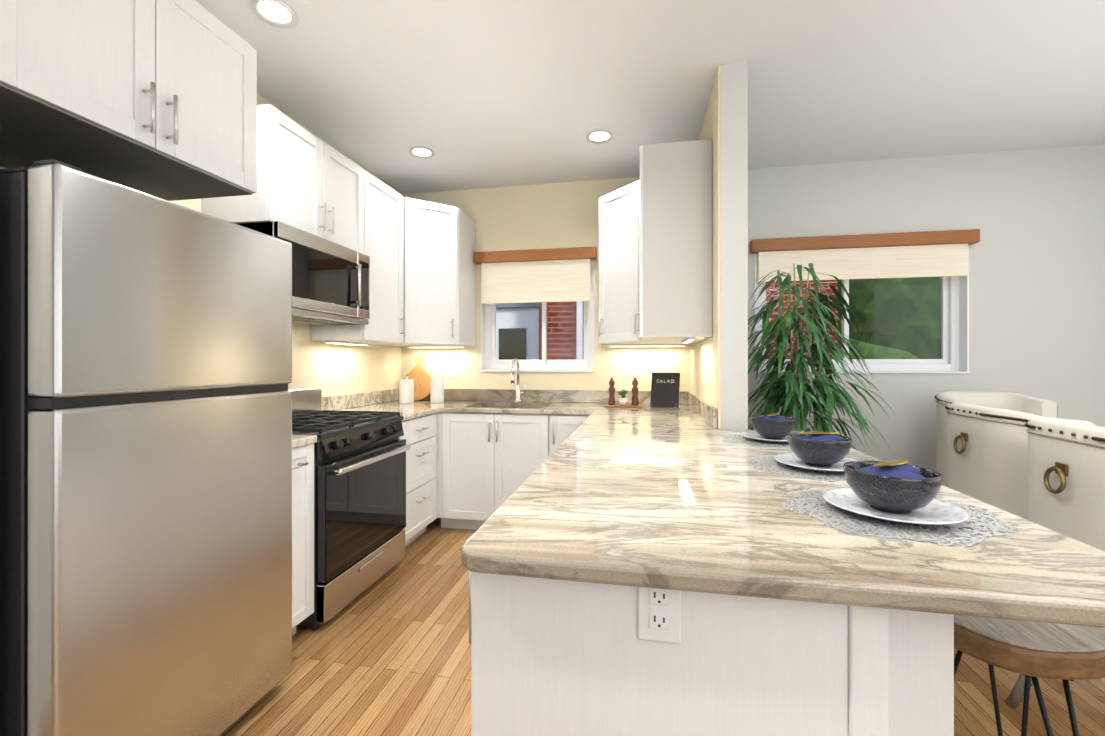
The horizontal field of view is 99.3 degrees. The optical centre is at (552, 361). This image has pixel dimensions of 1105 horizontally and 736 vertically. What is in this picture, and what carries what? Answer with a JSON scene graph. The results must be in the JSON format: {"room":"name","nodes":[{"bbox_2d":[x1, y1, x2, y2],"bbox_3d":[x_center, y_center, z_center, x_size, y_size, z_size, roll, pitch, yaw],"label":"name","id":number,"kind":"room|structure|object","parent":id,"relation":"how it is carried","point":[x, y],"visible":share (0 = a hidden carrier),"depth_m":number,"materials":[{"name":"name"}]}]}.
{"room":"kitchen","nodes":[
{"label":"kitchen","id":0,"kind":"room"},
{"bbox_2d":[0,93,401,396],"bbox_3d":[-2.069,-0.121,0.850,0.200,2.740,6.800,0,0,11],"label":"wall","id":1,"kind":"structure","parent":0,"point":[369,367],"depth_m":3.28,"materials":[{"name":"beige paint"}]},
{"bbox_2d":[0,0,263,203],"bbox_3d":[-1.522,-0.928,1.497,0.626,0.555,0.772,0,0,11],"label":"upper cabinet","id":2,"kind":"object","parent":1,"relation":"attached to","point":[157,98],"depth_m":1.43,"materials":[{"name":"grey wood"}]},
{"bbox_2d":[201,104,367,254],"bbox_3d":[-1.437,-0.933,2.603,0.381,0.545,0.760,0,0,11],"label":"upper cabinet","id":3,"kind":"object","parent":1,"relation":"attached to","point":[311,187],"depth_m":2.44,"materials":[{"name":"grey wood"}]},
{"bbox_2d":[235,221,369,325],"bbox_3d":[-1.395,-0.443,2.595,0.467,0.430,0.752,0,0,11],"label":"microwave","id":4,"kind":"object","parent":3,"relation":"attached to","point":[330,282],"visible":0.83,"depth_m":2.53,"materials":[{"name":"silver metal"}]},
{"bbox_2d":[340,365,345,380],"bbox_3d":[-1.490,0.080,3.345,0.010,0.116,0.072,0,0,11],"label":"outlet","id":5,"kind":"object","parent":1,"relation":"attached to","point":[342,372],"visible":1,"depth_m":3.34,"materials":[{"name":"white plastic"}]},
{"bbox_2d":[311,173,403,343],"bbox_3d":[-1.321,-0.670,3.218,0.381,1.070,0.488,0,0,11],"label":"upper cabinet","id":6,"kind":"object","parent":1,"relation":"attached to","point":[385,205],"depth_m":3.16,"materials":[{"name":"grey wood"}]},
{"bbox_2d":[195,0,1104,193],"bbox_3d":[0.953,-1.541,0.279,6.350,0.100,7.200,0,0,11],"label":"ceiling","id":7,"kind":"structure","parent":0,"point":[474,94],"depth_m":2.47,"materials":[{"name":"white paint"}]},
{"bbox_2d":[250,0,297,27],"bbox_3d":[-1.180,-1.484,1.995,0.176,0.011,0.176,0,0,11],"label":"recessed light","id":8,"kind":"object","parent":7,"relation":"in","point":[279,13],"visible":0.98,"depth_m":2.00,"materials":[{"name":"white plastic"}]},
{"bbox_2d":[409,146,433,158],"bbox_3d":[-0.928,-1.483,3.332,0.176,0.011,0.176,0,0,11],"label":"recessed light","id":9,"kind":"object","parent":7,"relation":"in","point":[421,152],"visible":0.98,"depth_m":3.33,"materials":[{"name":"white plastic"}]},
{"bbox_2d":[586,130,612,143],"bbox_3d":[0.310,-1.483,3.097,0.176,0.011,0.176,0,0,11],"label":"recessed light","id":10,"kind":"object","parent":7,"relation":"in","point":[599,136],"visible":0.96,"depth_m":3.10,"materials":[{"name":"white plastic"}]},
{"bbox_2d":[220,518,1104,735],"bbox_3d":[0.953,1.299,0.278,6.350,0.100,7.200,0,0,11],"label":"floor","id":11,"kind":"structure","parent":0,"point":[388,653],"depth_m":1.85,"materials":[{"name":"brown wood"}]},
{"bbox_2d":[0,159,291,735],"bbox_3d":[-1.436,0.390,1.506,0.760,1.717,0.745,0,0,11],"label":"refrigerator","id":12,"kind":"object","parent":11,"relation":"on","point":[145,468],"visible":1,"depth_m":1.24,"materials":[{"name":"silver metal"}]},
{"bbox_2d":[292,443,313,635],"bbox_3d":[-1.418,0.810,2.059,0.620,0.878,0.291,0,0,11],"label":"base cabinet","id":13,"kind":"object","parent":11,"relation":"on","point":[303,456],"depth_m":2.08,"materials":[{"name":"white wood"}]},
{"bbox_2d":[292,409,323,448],"bbox_3d":[-1.410,0.302,2.059,0.636,0.135,0.291,0,0,11],"label":"countertop","id":14,"kind":"structure","parent":13,"relation":"on","point":[297,440],"depth_m":2.07,"materials":[{"name":"stone"}]},
{"bbox_2d":[288,387,410,630],"bbox_3d":[-1.262,0.707,2.569,0.705,1.084,0.758,0,0,11],"label":"stove","id":15,"kind":"object","parent":11,"relation":"on","point":[359,497],"visible":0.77,"depth_m":2.41,"materials":[{"name":"black metal"}]},
{"bbox_2d":[398,413,436,546],"bbox_3d":[-1.196,0.810,3.235,0.620,0.878,0.566,0,0,11],"label":"base cabinet","id":16,"kind":"object","parent":11,"relation":"on","point":[420,436],"depth_m":3.19,"materials":[{"name":"white wood"}]},
{"bbox_2d":[436,412,588,529],"bbox_3d":[-0.217,0.810,3.620,1.193,0.878,0.658,0,0,11],"label":"base cabinet","id":17,"kind":"object","parent":11,"relation":"on","point":[488,464],"visible":0.58,"depth_m":3.38,"materials":[{"name":"white wood"}]},
{"bbox_2d":[321,390,439,420],"bbox_3d":[-1.180,0.303,3.215,0.660,0.135,0.531,0,0,11],"label":"countertop","id":18,"kind":"structure","parent":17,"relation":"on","point":[374,400],"depth_m":3.43,"materials":[{"name":"stone"}]},
{"bbox_2d":[384,389,591,414],"bbox_3d":[-0.543,0.303,3.676,1.740,0.135,0.671,0,0,11],"label":"countertop","id":19,"kind":"structure","parent":17,"relation":"on","point":[497,401],"depth_m":3.87,"materials":[{"name":"stone"}]},
{"bbox_2d":[399,376,413,403],"bbox_3d":[-1.184,0.227,3.807,0.112,0.215,0.112,0,0,11],"label":"canister","id":20,"kind":"object","parent":19,"relation":"on","point":[406,390],"visible":1,"depth_m":3.76,"materials":[{"name":"white ceramic"}]},
{"bbox_2d":[404,355,431,400],"bbox_3d":[-1.161,0.138,4.044,0.269,0.393,0.100,0,0,11],"label":"cutting board","id":21,"kind":"object","parent":19,"relation":"on","point":[418,374],"visible":0.67,"depth_m":4.03,"materials":[{"name":"brown wood"}]},
{"bbox_2d":[430,378,443,402],"bbox_3d":[-0.943,0.232,3.842,0.108,0.205,0.108,0,0,11],"label":"canister","id":22,"kind":"object","parent":19,"relation":"on","point":[437,390],"visible":1,"depth_m":3.80,"materials":[{"name":"white ceramic"}]},
{"bbox_2d":[509,358,531,407],"bbox_3d":[-0.323,0.270,3.674,0.616,0.603,0.485,0,0,11],"label":"sink faucet","id":23,"kind":"object","parent":19,"relation":"in","point":[519,393],"visible":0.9,"depth_m":3.87,"materials":[{"name":"silver metal"}]},
{"bbox_2d":[469,570,887,735],"bbox_3d":[0.232,0.809,1.035,0.682,0.878,0.502,0,0,11],"label":"base cabinet","id":24,"kind":"object","parent":11,"relation":"on","point":[551,657],"visible":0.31,"depth_m":0.77,"materials":[{"name":"white wood"}]},
{"bbox_2d":[638,587,680,643],"bbox_3d":[0.180,0.414,0.790,0.072,0.116,0.010,0,0,11],"label":"outlet","id":25,"kind":"object","parent":24,"relation":"attached to","point":[659,615],"visible":0.85,"depth_m":0.79,"materials":[{"name":"white plastic"}]},
{"bbox_2d":[461,390,1104,627],"bbox_3d":[0.657,0.302,2.228,1.156,0.135,3.071,0,0,11],"label":"countertop","id":26,"kind":"structure","parent":24,"relation":"on","point":[684,496],"depth_m":0.88,"materials":[{"name":"stone"}]},
{"bbox_2d":[604,377,642,407],"bbox_3d":[0.526,0.225,3.483,0.281,0.220,0.129,0,0,11],"label":"tray","id":27,"kind":"object","parent":26,"relation":"on","point":[623,400],"visible":1,"depth_m":3.46,"materials":[{"name":"brown wood"}]},
{"bbox_2d":[650,372,679,409],"bbox_3d":[0.810,0.207,3.378,0.201,0.255,0.140,0,0,23],"label":"cookbook","id":28,"kind":"object","parent":26,"relation":"on","point":[665,390],"visible":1,"depth_m":3.37,"materials":[{"name":"black paper"}]},
{"bbox_2d":[723,413,796,447],"bbox_3d":[0.933,0.279,1.990,0.421,0.111,0.383,0,0,11],"label":"place setting","id":29,"kind":"object","parent":26,"relation":"on","point":[776,428],"visible":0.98,"depth_m":1.94,"materials":[{"name":"blue ceramic"}]},
{"bbox_2d":[745,432,858,481],"bbox_3d":[0.854,0.278,1.482,0.436,0.111,0.379,0,0,11],"label":"place setting","id":30,"kind":"object","parent":26,"relation":"on","point":[825,454],"visible":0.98,"depth_m":1.44,"materials":[{"name":"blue ceramic"}]},
{"bbox_2d":[781,460,1019,546],"bbox_3d":[0.745,0.278,1.029,0.443,0.111,0.365,0,0,11],"label":"place setting","id":31,"kind":"object","parent":26,"relation":"on","point":[901,494],"visible":1,"depth_m":0.98,"materials":[{"name":"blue ceramic"}]},
{"bbox_2d":[748,263,892,451],"bbox_3d":[1.612,0.313,3.041,0.941,1.872,0.881,0,0,11],"label":"bamboo plant","id":32,"kind":"object","parent":11,"relation":"on","point":[789,393],"visible":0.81,"depth_m":2.88,"materials":[{"name":"green plant"}]},
{"bbox_2d":[935,391,1057,486],"bbox_3d":[2.766,0.727,2.898,0.560,1.057,0.584,0,0,11],"label":"chair","id":33,"kind":"object","parent":11,"relation":"on","point":[1024,403],"visible":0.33,"depth_m":3.03,"materials":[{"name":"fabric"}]},
{"bbox_2d":[945,402,1096,663],"bbox_3d":[2.130,0.726,2.071,0.584,1.057,0.556,0,0,16],"label":"chair","id":34,"kind":"object","parent":11,"relation":"on","point":[987,454],"visible":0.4,"depth_m":1.98,"materials":[{"name":"fabric"}]},
{"bbox_2d":[954,615,1104,735],"bbox_3d":[1.133,0.947,1.198,0.385,0.604,0.382,0,0,11],"label":"stool","id":35,"kind":"object","parent":11,"relation":"on","point":[1033,651],"visible":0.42,"depth_m":1.09,"materials":[{"name":"brown wood"}]},
{"bbox_2d":[1006,418,1104,707],"bbox_3d":[1.876,0.726,1.427,0.584,1.057,0.556,0,0,16],"label":"chair","id":36,"kind":"object","parent":11,"relation":"on","point":[1066,478],"visible":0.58,"depth_m":1.48,"materials":[{"name":"fabric"}]},
{"bbox_2d":[402,143,1104,470],"bbox_3d":[1.556,-0.119,3.736,6.450,2.740,0.220,0,0,11],"label":"wall","id":37,"kind":"structure","parent":0,"point":[1036,216],"depth_m":3.40,"materials":[{"name":"beige paint"}]},
{"bbox_2d":[360,197,475,347],"bbox_3d":[-1.062,-0.670,3.768,0.686,1.070,0.684,0,0,11],"label":"upper cabinet","id":38,"kind":"object","parent":37,"relation":"attached to","point":[440,239],"depth_m":3.58,"materials":[{"name":"grey wood"}]},
{"bbox_2d":[450,364,457,377],"bbox_3d":[-0.858,0.081,4.075,0.072,0.116,0.010,0,0,11],"label":"outlet","id":39,"kind":"object","parent":37,"relation":"attached to","point":[453,370],"visible":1,"depth_m":4.07,"materials":[{"name":"white plastic"}]},
{"bbox_2d":[474,247,596,371],"bbox_3d":[-0.139,-0.419,3.970,1.031,1.010,0.220,0,0,11],"label":"kitchen window","id":40,"kind":"structure","parent":37,"relation":"in","point":[545,276],"depth_m":3.93,"materials":[{"name":"white plastic"}]},
{"bbox_2d":[750,229,979,373],"bbox_3d":[2.265,-0.420,3.516,1.495,1.010,0.220,0,0,11],"label":"dining room window","id":41,"kind":"structure","parent":37,"relation":"in","point":[944,255],"depth_m":3.44,"materials":[{"name":"white plastic"}]},
{"bbox_2d":[690,62,953,735],"bbox_3d":[0.880,-0.120,2.236,0.140,2.740,2.980,0,0,11],"label":"wall","id":42,"kind":"structure","parent":0,"point":[721,353],"depth_m":2.34,"materials":[{"name":"beige paint"}]},
{"bbox_2d":[598,139,711,346],"bbox_3d":[0.636,-0.662,3.189,0.686,1.086,1.190,0,0,11],"label":"upper cabinet","id":43,"kind":"object","parent":42,"relation":"attached to","point":[655,254],"visible":0.98,"depth_m":2.59,"materials":[{"name":"white wood"}]},
{"bbox_2d":[705,365,706,384],"bbox_3d":[0.907,0.080,2.780,0.008,0.116,0.072,0,0,11],"label":"light switch","id":44,"kind":"object","parent":42,"relation":"attached to","point":[705,374],"visible":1,"depth_m":2.76,"materials":[{"name":"white plastic"}]},
{"label":"outside","id":45,"kind":"structure","parent":0,"visible":0},
{"bbox_2d":[496,277,940,359],"bbox_3d":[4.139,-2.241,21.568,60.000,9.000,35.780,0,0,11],"label":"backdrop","id":46,"kind":"structure","parent":45,"point":[514,319],"depth_m":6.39,"materials":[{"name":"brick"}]}
]}

